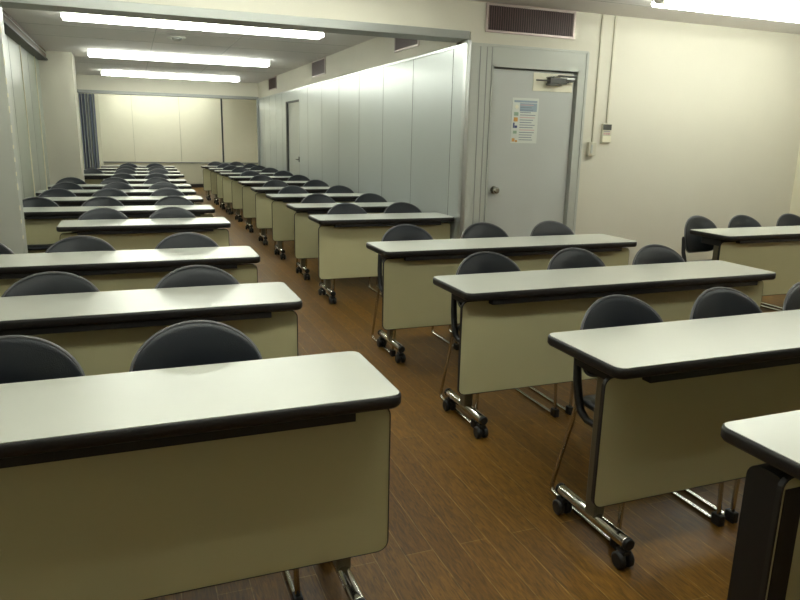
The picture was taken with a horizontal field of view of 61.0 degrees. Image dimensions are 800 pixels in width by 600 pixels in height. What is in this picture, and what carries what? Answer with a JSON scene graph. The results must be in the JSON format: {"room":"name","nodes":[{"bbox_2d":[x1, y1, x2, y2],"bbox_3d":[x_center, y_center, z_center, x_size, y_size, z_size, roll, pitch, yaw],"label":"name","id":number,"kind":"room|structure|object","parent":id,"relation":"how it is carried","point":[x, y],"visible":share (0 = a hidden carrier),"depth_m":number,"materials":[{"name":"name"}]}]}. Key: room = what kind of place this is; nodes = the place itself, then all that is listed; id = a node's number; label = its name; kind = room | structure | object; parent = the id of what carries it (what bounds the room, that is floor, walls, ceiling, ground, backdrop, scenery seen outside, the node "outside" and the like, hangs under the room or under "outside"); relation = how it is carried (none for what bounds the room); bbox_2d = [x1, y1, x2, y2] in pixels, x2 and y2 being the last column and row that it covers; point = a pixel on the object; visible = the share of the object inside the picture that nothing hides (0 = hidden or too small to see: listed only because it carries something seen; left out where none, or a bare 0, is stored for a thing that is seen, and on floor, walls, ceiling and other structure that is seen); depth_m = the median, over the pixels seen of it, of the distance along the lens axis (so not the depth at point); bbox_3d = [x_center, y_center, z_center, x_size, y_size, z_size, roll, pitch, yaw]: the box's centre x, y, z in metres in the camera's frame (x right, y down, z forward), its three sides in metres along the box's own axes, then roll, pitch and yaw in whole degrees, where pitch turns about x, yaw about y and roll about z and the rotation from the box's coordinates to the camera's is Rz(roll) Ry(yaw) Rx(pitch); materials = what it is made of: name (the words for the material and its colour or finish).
{"room":"classroom","nodes":[
{"label":"classroom","id":0,"kind":"room"},
{"bbox_2d":[5,34,83,199],"bbox_3d":[-5.401,-2.446,10.389,0.192,2.420,13.400,-4,14,-21],"label":"wall","id":1,"kind":"structure","parent":0,"point":[24,74],"depth_m":8.02,"materials":[{"name":"beige paint"}]},
{"bbox_2d":[2,9,47,59],"bbox_3d":[-3.913,-2.743,6.822,0.120,0.130,5.560,-4,14,-21],"label":"trim","id":2,"kind":"structure","parent":1,"relation":"attached to","point":[13,30],"depth_m":7.40,"materials":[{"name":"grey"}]},
{"bbox_2d":[76,74,257,96],"bbox_3d":[-4.441,-4.370,13.948,4.450,0.280,0.220,-4,14,-21],"label":"trim","id":3,"kind":"structure","parent":1,"relation":"attached to","point":[85,82],"depth_m":13.72,"materials":[{"name":"beige paint"}]},
{"bbox_2d":[77,89,257,99],"bbox_3d":[-4.444,-4.208,13.987,4.450,0.057,0.240,-4,14,-21],"label":"trim","id":4,"kind":"structure","parent":1,"relation":"attached to","point":[78,90],"depth_m":13.76,"materials":[{"name":"grey paint"}]},
{"bbox_2d":[78,93,103,168],"bbox_3d":[-6.143,-3.057,13.586,0.349,2.060,0.181,-4,14,-21],"label":"curtain","id":5,"kind":"object","parent":4,"relation":"hanging from","point":[88,103],"visible":0.66,"depth_m":13.48,"materials":[{"name":"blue fabric"}]},
{"bbox_2d":[38,51,84,184],"bbox_3d":[-4.902,-2.325,9.926,0.420,2.420,0.550,-4,14,-21],"label":"wall pillar","id":6,"kind":"structure","parent":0,"point":[57,73],"depth_m":9.61,"materials":[{"name":"beige paint"}]},
{"bbox_2d":[78,93,257,170],"bbox_3d":[-5.741,-4.106,17.349,4.700,2.420,0.200,-4,14,-21],"label":"wall","id":7,"kind":"structure","parent":0,"point":[80,93],"depth_m":17.18,"materials":[{"name":"beige paint"}]},
{"bbox_2d":[82,93,257,163],"bbox_3d":[-5.693,-4.368,17.175,4.300,1.788,0.037,-4,14,-21],"label":"wall panel","id":8,"kind":"object","parent":7,"relation":"attached to","point":[211,131],"depth_m":17.20,"materials":[{"name":"beige paint"}]},
{"bbox_2d":[104,163,256,183],"bbox_3d":[-5.743,-3.239,17.441,4.150,0.510,0.022,-4,14,-21],"label":"trim","id":9,"kind":"structure","parent":7,"relation":"attached to","point":[193,173],"depth_m":17.54,"materials":[{"name":"beige"}]},
{"bbox_2d":[258,37,463,238],"bbox_3d":[-1.200,-2.303,10.174,0.140,2.420,9.870,-4,14,-21],"label":"wall","id":10,"kind":"structure","parent":0,"point":[391,131],"depth_m":7.47,"materials":[{"name":"paint"}]},
{"bbox_2d":[256,98,260,165],"bbox_3d":[-2.971,-3.244,14.626,0.170,2.120,0.090,-4,14,-21],"label":"trim","id":11,"kind":"structure","parent":10,"relation":"attached to","point":[257,99],"depth_m":14.49,"materials":[{"name":"grey"}]},
{"bbox_2d":[268,76,276,90],"bbox_3d":[-2.415,-4.099,12.876,0.014,0.221,0.736,-4,14,-21],"label":"air vent","id":12,"kind":"object","parent":10,"relation":"in","point":[272,81],"visible":1,"depth_m":12.83,"materials":[{"name":"black metal"}]},
{"bbox_2d":[286,99,299,174],"bbox_3d":[-1.821,-2.421,11.676,0.099,1.930,1.050,-4,14,-21],"label":"door","id":13,"kind":"structure","parent":10,"relation":"in","point":[292,107],"depth_m":11.69,"materials":[{"name":"grey paint"}]},
{"bbox_2d":[312,57,325,77],"bbox_3d":[-1.167,-3.324,9.727,0.014,0.221,0.746,-4,14,-21],"label":"air vent","id":14,"kind":"object","parent":10,"relation":"in","point":[318,66],"visible":1,"depth_m":9.68,"materials":[{"name":"black metal"}]},
{"bbox_2d":[394,38,419,52],"bbox_3d":[0.064,-2.560,6.623,0.014,0.221,0.636,-4,14,-21],"label":"air vent","id":15,"kind":"object","parent":10,"relation":"in","point":[400,44],"visible":0.42,"depth_m":6.69,"materials":[{"name":"black metal"}]},
{"bbox_2d":[456,40,470,238],"bbox_3d":[0.521,-1.048,5.687,0.035,2.125,0.060,-4,14,-21],"label":"trim","id":16,"kind":"structure","parent":10,"relation":"attached to","point":[467,43],"depth_m":5.60,"materials":[{"name":"metal"}]},
{"bbox_2d":[2,0,799,82],"bbox_3d":[-0.553,-3.049,7.968,8.200,0.081,21.400,-4,14,-21],"label":"ceiling","id":17,"kind":"structure","parent":0,"point":[48,29],"depth_m":7.95,"materials":[{"name":"grey paint"}]},
{"bbox_2d":[101,70,239,81],"bbox_3d":[-4.216,-4.146,12.592,2.420,0.078,0.230,-4,14,-21],"label":"ceiling light","id":18,"kind":"object","parent":17,"relation":"attached to","point":[103,72],"visible":1,"depth_m":12.50,"materials":[{"name":"white plastic"}]},
{"bbox_2d":[87,49,269,66],"bbox_3d":[-3.086,-3.418,9.633,2.440,0.078,0.230,-4,14,-21],"label":"ceiling light","id":19,"kind":"object","parent":17,"relation":"attached to","point":[91,53],"visible":1,"depth_m":9.54,"materials":[{"name":"white plastic"}]},
{"bbox_2d":[60,12,323,38],"bbox_3d":[-1.947,-2.679,6.624,2.440,0.078,0.230,-4,14,-21],"label":"ceiling light","id":20,"kind":"object","parent":17,"relation":"attached to","point":[65,16],"visible":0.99,"depth_m":6.55,"materials":[{"name":"white plastic"}]},
{"bbox_2d":[651,0,799,22],"bbox_3d":[3.047,-2.281,5.413,2.450,0.078,0.230,-4,14,-21],"label":"ceiling light","id":21,"kind":"object","parent":17,"relation":"attached to","point":[742,8],"visible":1,"depth_m":5.19,"materials":[{"name":"white plastic"}]},
{"bbox_2d":[148,187,785,599],"bbox_3d":[-0.607,-0.628,8.543,8.200,0.060,21.400,-4,14,-21],"label":"floor","id":22,"kind":"structure","parent":0,"point":[471,518],"depth_m":2.58,"materials":[{"name":"brown wood"}]},
{"bbox_2d":[0,4,27,253],"bbox_3d":[-2.639,-0.850,4.553,0.148,2.130,0.153,-4,14,-21],"label":"trim","id":23,"kind":"structure","parent":22,"relation":"on","point":[12,221],"depth_m":4.51,"materials":[{"name":"grey paint"}]},
{"bbox_2d":[22,197,59,250],"bbox_3d":[-3.096,-0.470,5.824,0.478,0.784,0.460,-5,15,-23],"label":"chair","id":24,"kind":"object","parent":22,"relation":"on","point":[32,201],"visible":0.12,"depth_m":5.91,"materials":[{"name":"grey plastic"}]},
{"bbox_2d":[0,335,84,383],"bbox_3d":[-1.036,0.530,1.800,0.478,0.784,0.460,-3,14,-19],"label":"chair","id":25,"kind":"object","parent":22,"relation":"on","point":[23,358],"visible":0.3,"depth_m":1.92,"materials":[{"name":"grey plastic"}]},
{"bbox_2d":[1,271,99,296],"bbox_3d":[-1.361,0.312,2.688,0.478,0.784,0.460,-4,14,-22],"label":"chair","id":26,"kind":"object","parent":22,"relation":"on","point":[50,282],"visible":0.15,"depth_m":2.79,"materials":[{"name":"grey plastic"}]},
{"bbox_2d":[38,188,76,196],"bbox_3d":[-3.403,-0.702,6.771,0.478,0.784,0.460,-4,14,-19],"label":"chair","id":27,"kind":"object","parent":22,"relation":"on","point":[55,192],"visible":0.16,"depth_m":6.88,"materials":[{"name":"grey plastic"}]},
{"bbox_2d":[50,182,83,189],"bbox_3d":[-3.738,-0.917,7.645,0.478,0.784,0.460,-4,14,-20],"label":"chair","id":28,"kind":"object","parent":22,"relation":"on","point":[64,185],"visible":0.13,"depth_m":7.75,"materials":[{"name":"black fabric"}]},
{"bbox_2d":[56,177,85,183],"bbox_3d":[-4.089,-1.123,8.481,0.478,0.784,0.460,-4,14,-21],"label":"chair","id":29,"kind":"object","parent":22,"relation":"on","point":[67,179],"visible":0.25,"depth_m":8.59,"materials":[{"name":"grey plastic"}]},
{"bbox_2d":[45,235,115,252],"bbox_3d":[-1.714,0.072,3.670,0.478,0.784,0.460,-3,14,-19],"label":"chair","id":30,"kind":"object","parent":22,"relation":"on","point":[81,243],"visible":0.19,"depth_m":3.77,"materials":[{"name":"grey plastic"}]},
{"bbox_2d":[81,196,123,205],"bbox_3d":[-2.611,-0.503,6.008,0.478,0.784,0.460,-4,14,-20],"label":"chair","id":31,"kind":"object","parent":22,"relation":"on","point":[101,200],"visible":0.16,"depth_m":6.11,"materials":[{"name":"grey plastic"}]},
{"bbox_2d":[78,208,127,219],"bbox_3d":[-2.203,-0.276,5.090,0.478,0.784,0.460,-4,14,-21],"label":"chair","id":32,"kind":"object","parent":22,"relation":"on","point":[97,213],"visible":0.16,"depth_m":5.19,"materials":[{"name":"grey plastic"}]},
{"bbox_2d":[91,188,127,196],"bbox_3d":[-2.945,-0.733,6.945,0.478,0.784,0.460,-4,14,-20],"label":"chair","id":33,"kind":"object","parent":22,"relation":"on","point":[109,192],"visible":0.2,"depth_m":7.05,"materials":[{"name":"grey plastic"}]},
{"bbox_2d":[100,177,129,183],"bbox_3d":[-3.615,-1.155,8.661,0.478,0.784,0.460,-4,14,-20],"label":"chair","id":34,"kind":"object","parent":22,"relation":"on","point":[111,179],"visible":0.2,"depth_m":8.76,"materials":[{"name":"grey plastic"}]},
{"bbox_2d":[27,196,203,206],"bbox_3d":[-2.869,-0.689,6.947,1.660,0.700,0.404,-4,14,-21],"label":"folding table","id":35,"kind":"object","parent":22,"relation":"on","point":[125,200],"visible":0.11,"depth_m":6.78,"materials":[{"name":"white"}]},
{"bbox_2d":[35,189,195,196],"bbox_3d":[-3.208,-0.904,7.822,1.660,0.700,0.404,-4,14,-21],"label":"folding table","id":36,"kind":"object","parent":22,"relation":"on","point":[130,192],"visible":0.12,"depth_m":7.66,"materials":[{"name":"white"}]},
{"bbox_2d":[102,182,133,188],"bbox_3d":[-3.235,-0.951,7.836,0.478,0.784,0.460,-4,14,-20],"label":"chair","id":37,"kind":"object","parent":22,"relation":"on","point":[118,185],"visible":0.09,"depth_m":7.94,"materials":[{"name":"grey plastic"}]},
{"bbox_2d":[23,205,214,252],"bbox_3d":[-2.499,-0.463,6.031,1.660,0.700,0.404,-4,14,-21],"label":"folding table","id":38,"kind":"object","parent":22,"relation":"on","point":[41,223],"visible":0.17,"depth_m":5.70,"materials":[{"name":"white laminate"}]},
{"bbox_2d":[48,184,191,195],"bbox_3d":[-3.515,-1.111,8.664,1.660,0.700,0.404,-4,14,-21],"label":"folding table","id":39,"kind":"object","parent":22,"relation":"on","point":[84,186],"visible":0.15,"depth_m":8.50,"materials":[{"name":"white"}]},
{"bbox_2d":[0,246,259,296],"bbox_3d":[-1.680,0.115,3.672,1.800,0.700,0.404,-4,14,-21],"label":"folding table","id":40,"kind":"object","parent":22,"relation":"on","point":[118,270],"visible":0.23,"depth_m":3.58,"materials":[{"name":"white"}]},
{"bbox_2d":[84,174,184,183],"bbox_3d":[-4.268,-1.646,10.849,1.600,0.700,0.404,-4,14,-21],"label":"folding table","id":41,"kind":"object","parent":22,"relation":"on","point":[89,178],"visible":0.12,"depth_m":10.52,"materials":[{"name":"white laminate"}]},
{"bbox_2d":[98,168,176,170],"bbox_3d":[-4.902,-2.121,12.787,1.380,0.700,0.404,-4,14,-21],"label":"folding table","id":42,"kind":"object","parent":22,"relation":"on","point":[101,169],"visible":0.16,"depth_m":12.54,"materials":[{"name":"white laminate"}]},
{"bbox_2d":[56,217,230,249],"bbox_3d":[-1.907,-0.247,5.176,1.190,0.700,0.404,-4,14,-21],"label":"folding table","id":43,"kind":"object","parent":22,"relation":"on","point":[121,234],"visible":0.24,"depth_m":4.99,"materials":[{"name":"white laminate"}]},
{"bbox_2d":[103,179,186,183],"bbox_3d":[-3.614,-1.359,9.700,1.100,0.700,0.404,-4,14,-21],"label":"folding table","id":44,"kind":"object","parent":22,"relation":"on","point":[131,181],"visible":0.09,"depth_m":9.59,"materials":[{"name":"white laminate"}]},
{"bbox_2d":[0,282,302,375],"bbox_3d":[-1.306,0.357,2.685,1.800,0.700,0.404,-4,14,-21],"label":"folding table","id":45,"kind":"object","parent":22,"relation":"on","point":[104,331],"visible":0.3,"depth_m":2.62,"materials":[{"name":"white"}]},
{"bbox_2d":[143,177,170,183],"bbox_3d":[-3.127,-1.189,8.847,0.478,0.784,0.460,-4,14,-22],"label":"chair","id":46,"kind":"object","parent":22,"relation":"on","point":[153,180],"visible":0.12,"depth_m":8.94,"materials":[{"name":"black fabric"}]},
{"bbox_2d":[148,182,178,188],"bbox_3d":[-2.756,-0.984,8.018,0.478,0.784,0.460,-4,14,-21],"label":"chair","id":47,"kind":"object","parent":22,"relation":"on","point":[159,185],"visible":0.15,"depth_m":8.12,"materials":[{"name":"grey plastic"}]},
{"bbox_2d":[150,188,184,195],"bbox_3d":[-2.419,-0.769,7.145,0.478,0.784,0.460,-4,14,-19],"label":"chair","id":48,"kind":"object","parent":22,"relation":"on","point":[163,191],"visible":0.17,"depth_m":7.25,"materials":[{"name":"grey plastic"}]},
{"bbox_2d":[148,207,195,218],"bbox_3d":[-1.738,-0.308,5.266,0.478,0.784,0.460,-4,14,-20],"label":"chair","id":49,"kind":"object","parent":22,"relation":"on","point":[166,212],"visible":0.17,"depth_m":5.37,"materials":[{"name":"grey plastic"}]},
{"bbox_2d":[154,196,193,205],"bbox_3d":[-2.041,-0.542,6.225,0.478,0.784,0.460,-4,14,-21],"label":"chair","id":50,"kind":"object","parent":22,"relation":"on","point":[169,200],"visible":0.11,"depth_m":6.33,"materials":[{"name":"black fabric"}]},
{"bbox_2d":[155,232,218,248],"bbox_3d":[-1.194,0.031,3.888,0.478,0.784,0.460,-3,14,-19],"label":"chair","id":51,"kind":"object","parent":22,"relation":"on","point":[183,239],"visible":0.2,"depth_m":3.99,"materials":[{"name":"grey plastic"}]},
{"bbox_2d":[154,265,239,288],"bbox_3d":[-0.831,0.276,2.889,0.478,0.784,0.460,-4,14,-20],"label":"chair","id":52,"kind":"object","parent":22,"relation":"on","point":[192,275],"visible":0.26,"depth_m":2.99,"materials":[{"name":"grey plastic"}]},
{"bbox_2d":[0,351,400,599],"bbox_3d":[-0.905,0.598,1.707,1.800,0.700,0.404,-4,14,-21],"label":"folding table","id":53,"kind":"object","parent":22,"relation":"on","point":[146,484],"visible":1,"depth_m":1.70,"materials":[{"name":"white laminate"}]},
{"bbox_2d":[129,320,303,599],"bbox_3d":[-0.568,0.494,1.999,0.478,0.784,0.460,-4,14,-20],"label":"chair","id":54,"kind":"object","parent":22,"relation":"on","point":[193,342],"visible":0.26,"depth_m":2.10,"materials":[{"name":"grey plastic"}]},
{"bbox_2d":[201,166,242,199],"bbox_3d":[-3.638,-2.492,14.466,1.100,0.700,0.404,-4,14,-21],"label":"folding table","id":55,"kind":"object","parent":22,"relation":"on","point":[206,173],"visible":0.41,"depth_m":14.17,"materials":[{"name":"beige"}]},
{"bbox_2d":[208,168,249,204],"bbox_3d":[-3.199,-2.276,13.601,1.172,0.700,0.404,-4,14,-21],"label":"folding table","id":56,"kind":"object","parent":22,"relation":"on","point":[213,174],"visible":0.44,"depth_m":13.29,"materials":[{"name":"white laminate"}]},
{"bbox_2d":[214,170,261,209],"bbox_3d":[-2.880,-2.082,12.810,1.160,0.700,0.404,-4,14,-21],"label":"folding table","id":57,"kind":"object","parent":22,"relation":"on","point":[218,176],"visible":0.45,"depth_m":12.51,"materials":[{"name":"white laminate"}]},
{"bbox_2d":[219,173,273,214],"bbox_3d":[-2.564,-1.886,12.017,1.158,0.700,0.404,-4,14,-21],"label":"folding table","id":58,"kind":"object","parent":22,"relation":"on","point":[226,182],"visible":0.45,"depth_m":11.72,"materials":[{"name":"white laminate"}]},
{"bbox_2d":[228,176,290,221],"bbox_3d":[-2.175,-1.649,11.055,1.143,0.700,0.404,-4,14,-21],"label":"folding table","id":59,"kind":"object","parent":22,"relation":"on","point":[236,188],"visible":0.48,"depth_m":10.77,"materials":[{"name":"white laminate"}]},
{"bbox_2d":[247,175,272,231],"bbox_3d":[-1.988,-1.425,9.945,0.478,0.784,0.460,-4,14,-20],"label":"chair","id":60,"kind":"object","parent":22,"relation":"on","point":[257,177],"visible":0.19,"depth_m":10.04,"materials":[{"name":"black fabric"}]},
{"bbox_2d":[238,181,306,232],"bbox_3d":[-1.735,-1.370,9.919,1.163,0.700,0.404,-4,14,-21],"label":"folding table","id":61,"kind":"object","parent":22,"relation":"on","point":[248,196],"visible":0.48,"depth_m":9.63,"materials":[{"name":"white laminate"}]},
{"bbox_2d":[259,180,288,241],"bbox_3d":[-1.571,-1.159,8.865,0.478,0.784,0.460,-4,14,-22],"label":"chair","id":62,"kind":"object","parent":22,"relation":"on","point":[272,183],"visible":0.23,"depth_m":8.96,"materials":[{"name":"black fabric"}]},
{"bbox_2d":[250,187,329,244],"bbox_3d":[-1.314,-1.104,8.840,1.175,0.700,0.404,-4,14,-21],"label":"folding table","id":63,"kind":"object","parent":22,"relation":"on","point":[263,205],"visible":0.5,"depth_m":8.55,"materials":[{"name":"white laminate"}]},
{"bbox_2d":[274,185,308,255],"bbox_3d":[-1.191,-0.917,7.880,0.478,0.784,0.460,-4,14,-22],"label":"chair","id":64,"kind":"object","parent":22,"relation":"on","point":[291,189],"visible":0.18,"depth_m":7.98,"materials":[{"name":"grey plastic"}]},
{"bbox_2d":[287,175,309,180],"bbox_3d":[-1.461,-1.460,10.145,0.478,0.784,0.460,-4,14,-22],"label":"chair","id":65,"kind":"object","parent":22,"relation":"on","point":[294,177],"visible":0.23,"depth_m":10.25,"materials":[{"name":"grey plastic"}]},
{"bbox_2d":[266,193,364,259],"bbox_3d":[-0.924,-0.863,7.859,1.174,0.700,0.404,-4,14,-21],"label":"folding table","id":66,"kind":"object","parent":22,"relation":"on","point":[282,216],"visible":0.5,"depth_m":7.58,"materials":[{"name":"white laminate"}]},
{"bbox_2d":[296,193,335,275],"bbox_3d":[-0.773,-0.656,6.821,0.478,0.784,0.460,-4,14,-21],"label":"chair","id":67,"kind":"object","parent":22,"relation":"on","point":[312,198],"visible":0.23,"depth_m":6.92,"materials":[{"name":"grey plastic"}]},
{"bbox_2d":[303,180,328,186],"bbox_3d":[-1.077,-1.193,9.052,0.478,0.784,0.460,-3,14,-19],"label":"chair","id":68,"kind":"object","parent":22,"relation":"on","point":[312,183],"visible":0.24,"depth_m":9.16,"materials":[{"name":"grey plastic"}]},
{"bbox_2d":[325,185,353,192],"bbox_3d":[-0.665,-0.953,8.079,0.478,0.784,0.460,-4,14,-22],"label":"chair","id":69,"kind":"object","parent":22,"relation":"on","point":[337,188],"visible":0.16,"depth_m":8.18,"materials":[{"name":"black fabric"}]},
{"bbox_2d":[287,202,395,279],"bbox_3d":[-0.508,-0.602,6.799,1.181,0.700,0.404,-4,14,-21],"label":"folding table","id":70,"kind":"object","parent":22,"relation":"on","point":[305,230],"visible":0.44,"depth_m":6.52,"materials":[{"name":"white laminate"}]},
{"bbox_2d":[321,203,382,297],"bbox_3d":[-0.412,-0.431,5.905,0.478,0.784,0.460,-4,14,-21],"label":"chair","id":71,"kind":"object","parent":22,"relation":"on","point":[341,208],"visible":0.22,"depth_m":6.01,"materials":[{"name":"grey plastic"}]},
{"bbox_2d":[354,193,386,202],"bbox_3d":[-0.245,-0.692,7.021,0.478,0.784,0.460,-4,14,-22],"label":"chair","id":72,"kind":"object","parent":22,"relation":"on","point":[367,197],"visible":0.23,"depth_m":7.12,"materials":[{"name":"black fabric"}]},
{"bbox_2d":[308,212,454,303],"bbox_3d":[-0.160,-0.376,5.878,1.200,0.700,0.404,-4,14,-21],"label":"folding table","id":73,"kind":"object","parent":22,"relation":"on","point":[343,252],"visible":0.65,"depth_m":5.65,"materials":[{"name":"white laminate"}]},
{"bbox_2d":[376,202,421,287],"bbox_3d":[0.076,-0.464,6.090,0.478,0.784,0.460,-3,14,-19],"label":"chair","id":74,"kind":"object","parent":22,"relation":"on","point":[398,207],"visible":0.16,"depth_m":6.20,"materials":[{"name":"grey plastic"}]},
{"bbox_2d":[371,224,458,356],"bbox_3d":[0.103,-0.082,4.485,0.478,0.784,0.460,-4,14,-21],"label":"chair","id":75,"kind":"object","parent":22,"relation":"on","point":[403,232],"visible":0.25,"depth_m":4.57,"materials":[{"name":"grey plastic"}]},
{"bbox_2d":[449,222,508,332],"bbox_3d":[0.649,-0.119,4.692,0.478,0.784,0.460,-4,14,-21],"label":"chair","id":76,"kind":"object","parent":22,"relation":"on","point":[480,229],"visible":0.18,"depth_m":4.80,"materials":[{"name":"grey plastic"}]},
{"bbox_2d":[440,251,558,428],"bbox_3d":[0.511,0.177,3.430,0.478,0.784,0.460,-4,14,-21],"label":"chair","id":77,"kind":"object","parent":22,"relation":"on","point":[485,261],"visible":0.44,"depth_m":3.51,"materials":[{"name":"grey plastic"}]},
{"bbox_2d":[366,234,636,362],"bbox_3d":[0.693,-0.043,4.558,1.830,0.700,0.404,-4,14,-21],"label":"folding table","id":78,"kind":"object","parent":22,"relation":"on","point":[410,297],"visible":0.62,"depth_m":4.24,"materials":[{"name":"white laminate"}]},
{"bbox_2d":[530,220,574,235],"bbox_3d":[1.167,-0.154,4.888,0.478,0.784,0.460,-4,14,-21],"label":"chair","id":79,"kind":"object","parent":22,"relation":"on","point":[544,228],"visible":0.26,"depth_m":4.99,"materials":[{"name":"grey plastic"}]},
{"bbox_2d":[529,248,604,414],"bbox_3d":[1.014,0.143,3.621,0.478,0.784,0.460,-4,14,-21],"label":"chair","id":80,"kind":"object","parent":22,"relation":"on","point":[567,258],"visible":0.3,"depth_m":3.71,"materials":[{"name":"grey plastic"}]},
{"bbox_2d":[433,260,775,438],"bbox_3d":[1.067,0.211,3.523,1.830,0.700,0.404,-4,14,-21],"label":"folding table","id":81,"kind":"object","parent":22,"relation":"on","point":[507,319],"visible":0.58,"depth_m":3.22,"materials":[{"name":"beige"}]},
{"bbox_2d":[550,295,724,549],"bbox_3d":[0.891,0.410,2.485,0.478,0.784,0.460,-4,14,-21],"label":"chair","id":82,"kind":"object","parent":22,"relation":"on","point":[610,310],"visible":0.39,"depth_m":2.55,"materials":[{"name":"grey plastic"}]},
{"bbox_2d":[632,244,684,264],"bbox_3d":[1.537,0.107,3.820,0.478,0.784,0.460,-4,14,-21],"label":"chair","id":83,"kind":"object","parent":22,"relation":"on","point":[651,253],"visible":0.22,"depth_m":3.92,"materials":[{"name":"grey plastic"}]},
{"bbox_2d":[547,309,799,568],"bbox_3d":[1.405,0.443,2.577,1.800,0.700,0.404,-4,14,-21],"label":"folding table","id":84,"kind":"object","parent":22,"relation":"on","point":[666,392],"visible":1,"depth_m":2.25,"materials":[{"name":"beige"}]},
{"bbox_2d":[681,215,716,261],"bbox_3d":[2.528,-0.267,5.489,0.478,0.784,0.460,-5,15,-26],"label":"chair","id":85,"kind":"object","parent":22,"relation":"on","point":[691,243],"visible":0.49,"depth_m":5.57,"materials":[{"name":"grey plastic"}]},
{"bbox_2d":[683,287,761,523],"bbox_3d":[1.371,0.378,2.667,0.478,0.784,0.460,-4,14,-21],"label":"chair","id":86,"kind":"object","parent":22,"relation":"on","point":[716,301],"visible":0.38,"depth_m":2.75,"materials":[{"name":"grey plastic"}]},
{"bbox_2d":[689,226,799,295],"bbox_3d":[3.171,-0.229,5.568,1.800,0.700,0.404,-4,14,-21],"label":"folding table","id":87,"kind":"object","parent":22,"relation":"on","point":[776,249],"visible":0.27,"depth_m":5.27,"materials":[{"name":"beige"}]},
{"bbox_2d":[728,215,781,310],"bbox_3d":[2.943,-0.289,5.620,0.478,0.784,0.460,-4,14,-21],"label":"chair","id":88,"kind":"object","parent":22,"relation":"on","point":[738,221],"visible":0.24,"depth_m":5.73,"materials":[{"name":"grey plastic"}]},
{"bbox_2d":[720,410,799,599],"bbox_3d":[1.659,0.622,1.845,1.800,0.700,0.404,-4,14,-21],"label":"folding table","id":89,"kind":"object","parent":22,"relation":"on","point":[766,559],"visible":1,"depth_m":1.55,"materials":[{"name":"white laminate"}]},
{"bbox_2d":[761,213,799,309],"bbox_3d":[3.452,-0.324,5.813,0.478,0.784,0.460,-4,14,-21],"label":"chair","id":90,"kind":"object","parent":22,"relation":"on","point":[788,219],"visible":0.3,"depth_m":5.91,"materials":[{"name":"grey plastic"}]},
{"bbox_2d":[782,282,799,310],"bbox_3d":[1.838,0.346,2.844,0.478,0.784,0.460,-4,14,-21],"label":"chair","id":91,"kind":"object","parent":22,"relation":"on","point":[792,298],"visible":0.27,"depth_m":2.90,"materials":[{"name":"grey plastic"}]},
{"bbox_2d":[462,1,799,264],"bbox_3d":[2.388,-1.338,6.444,4.010,2.420,0.160,-4,14,-21],"label":"wall","id":92,"kind":"structure","parent":0,"point":[704,119],"depth_m":6.40,"materials":[{"name":"beige paint"}]},
{"bbox_2d":[0,0,469,42],"bbox_3d":[-1.272,-2.019,4.857,3.825,0.062,0.242,-4,14,-21],"label":"trim","id":93,"kind":"structure","parent":92,"relation":"attached to","point":[95,7],"depth_m":4.82,"materials":[{"name":"grey paint"}]},
{"bbox_2d":[112,0,471,31],"bbox_3d":[-1.262,-2.160,4.828,3.840,0.230,0.220,-4,14,-21],"label":"ceiling beam","id":94,"kind":"structure","parent":92,"relation":"attached to","point":[442,14],"depth_m":5.09,"materials":[{"name":"beige paint"}]},
{"bbox_2d":[463,42,589,233],"bbox_3d":[1.063,-1.081,5.916,1.132,2.108,0.096,-4,14,-21],"label":"trim","id":95,"kind":"structure","parent":92,"relation":"attached to","point":[485,57],"depth_m":5.71,"materials":[{"name":"grey paint"}]},
{"bbox_2d":[485,2,576,38],"bbox_3d":[1.085,-2.293,5.596,0.846,0.221,0.014,-4,14,-21],"label":"air vent","id":96,"kind":"object","parent":92,"relation":"in","point":[500,18],"visible":1,"depth_m":5.59,"materials":[{"name":"black metal"}]},
{"bbox_2d":[486,68,576,236],"bbox_3d":[1.117,-0.994,5.934,0.799,1.917,0.105,-4,14,-21],"label":"door","id":97,"kind":"structure","parent":92,"relation":"in","point":[527,181],"depth_m":5.89,"materials":[{"name":"grey paint"}]},
{"bbox_2d":[510,97,538,142],"bbox_3d":[1.063,-1.527,5.792,0.256,0.372,0.004,-4,14,-21],"label":"poster","id":98,"kind":"object","parent":97,"relation":"attached to","point":[524,121],"visible":1,"depth_m":5.79,"materials":[{"name":"white paper"}]},
{"bbox_2d":[586,142,596,155],"bbox_3d":[1.707,-1.347,6.061,0.080,0.115,0.041,-4,14,-21],"label":"wall switch","id":99,"kind":"object","parent":92,"relation":"attached to","point":[591,146],"visible":1,"depth_m":6.04,"materials":[{"name":"beige plastic"}]},
{"bbox_2d":[591,14,603,141],"bbox_3d":[1.728,-1.927,5.939,0.016,1.066,0.015,-4,14,-21],"label":"conduit","id":100,"kind":"object","parent":92,"relation":"attached to","point":[602,20],"visible":1,"depth_m":5.93,"materials":[{"name":"beige plastic"}]},
{"bbox_2d":[600,124,611,142],"bbox_3d":[1.848,-1.492,6.088,0.100,0.170,0.028,-4,14,-21],"label":"controller","id":101,"kind":"object","parent":92,"relation":"attached to","point":[606,129],"visible":1,"depth_m":6.08,"materials":[{"name":"beige plastic"}]},
{"bbox_2d":[606,15,617,122],"bbox_3d":[1.857,-2.016,5.969,0.016,0.901,0.015,-4,14,-21],"label":"conduit","id":102,"kind":"object","parent":92,"relation":"attached to","point":[616,16],"visible":1,"depth_m":5.96,"materials":[{"name":"beige plastic"}]},
{"bbox_3d":[5.586,-0.583,3.561,0.180,2.420,7.700,-4,14,-21],"label":"wall","id":103,"kind":"structure","parent":0,"visible":0},
{"bbox_2d":[789,146,799,216],"bbox_3d":[4.261,-0.965,6.693,0.025,1.660,0.900,-4,14,-21],"label":"trim","id":104,"kind":"structure","parent":103,"relation":"attached to","point":[795,200],"depth_m":7.04,"materials":[{"name":"beige"}]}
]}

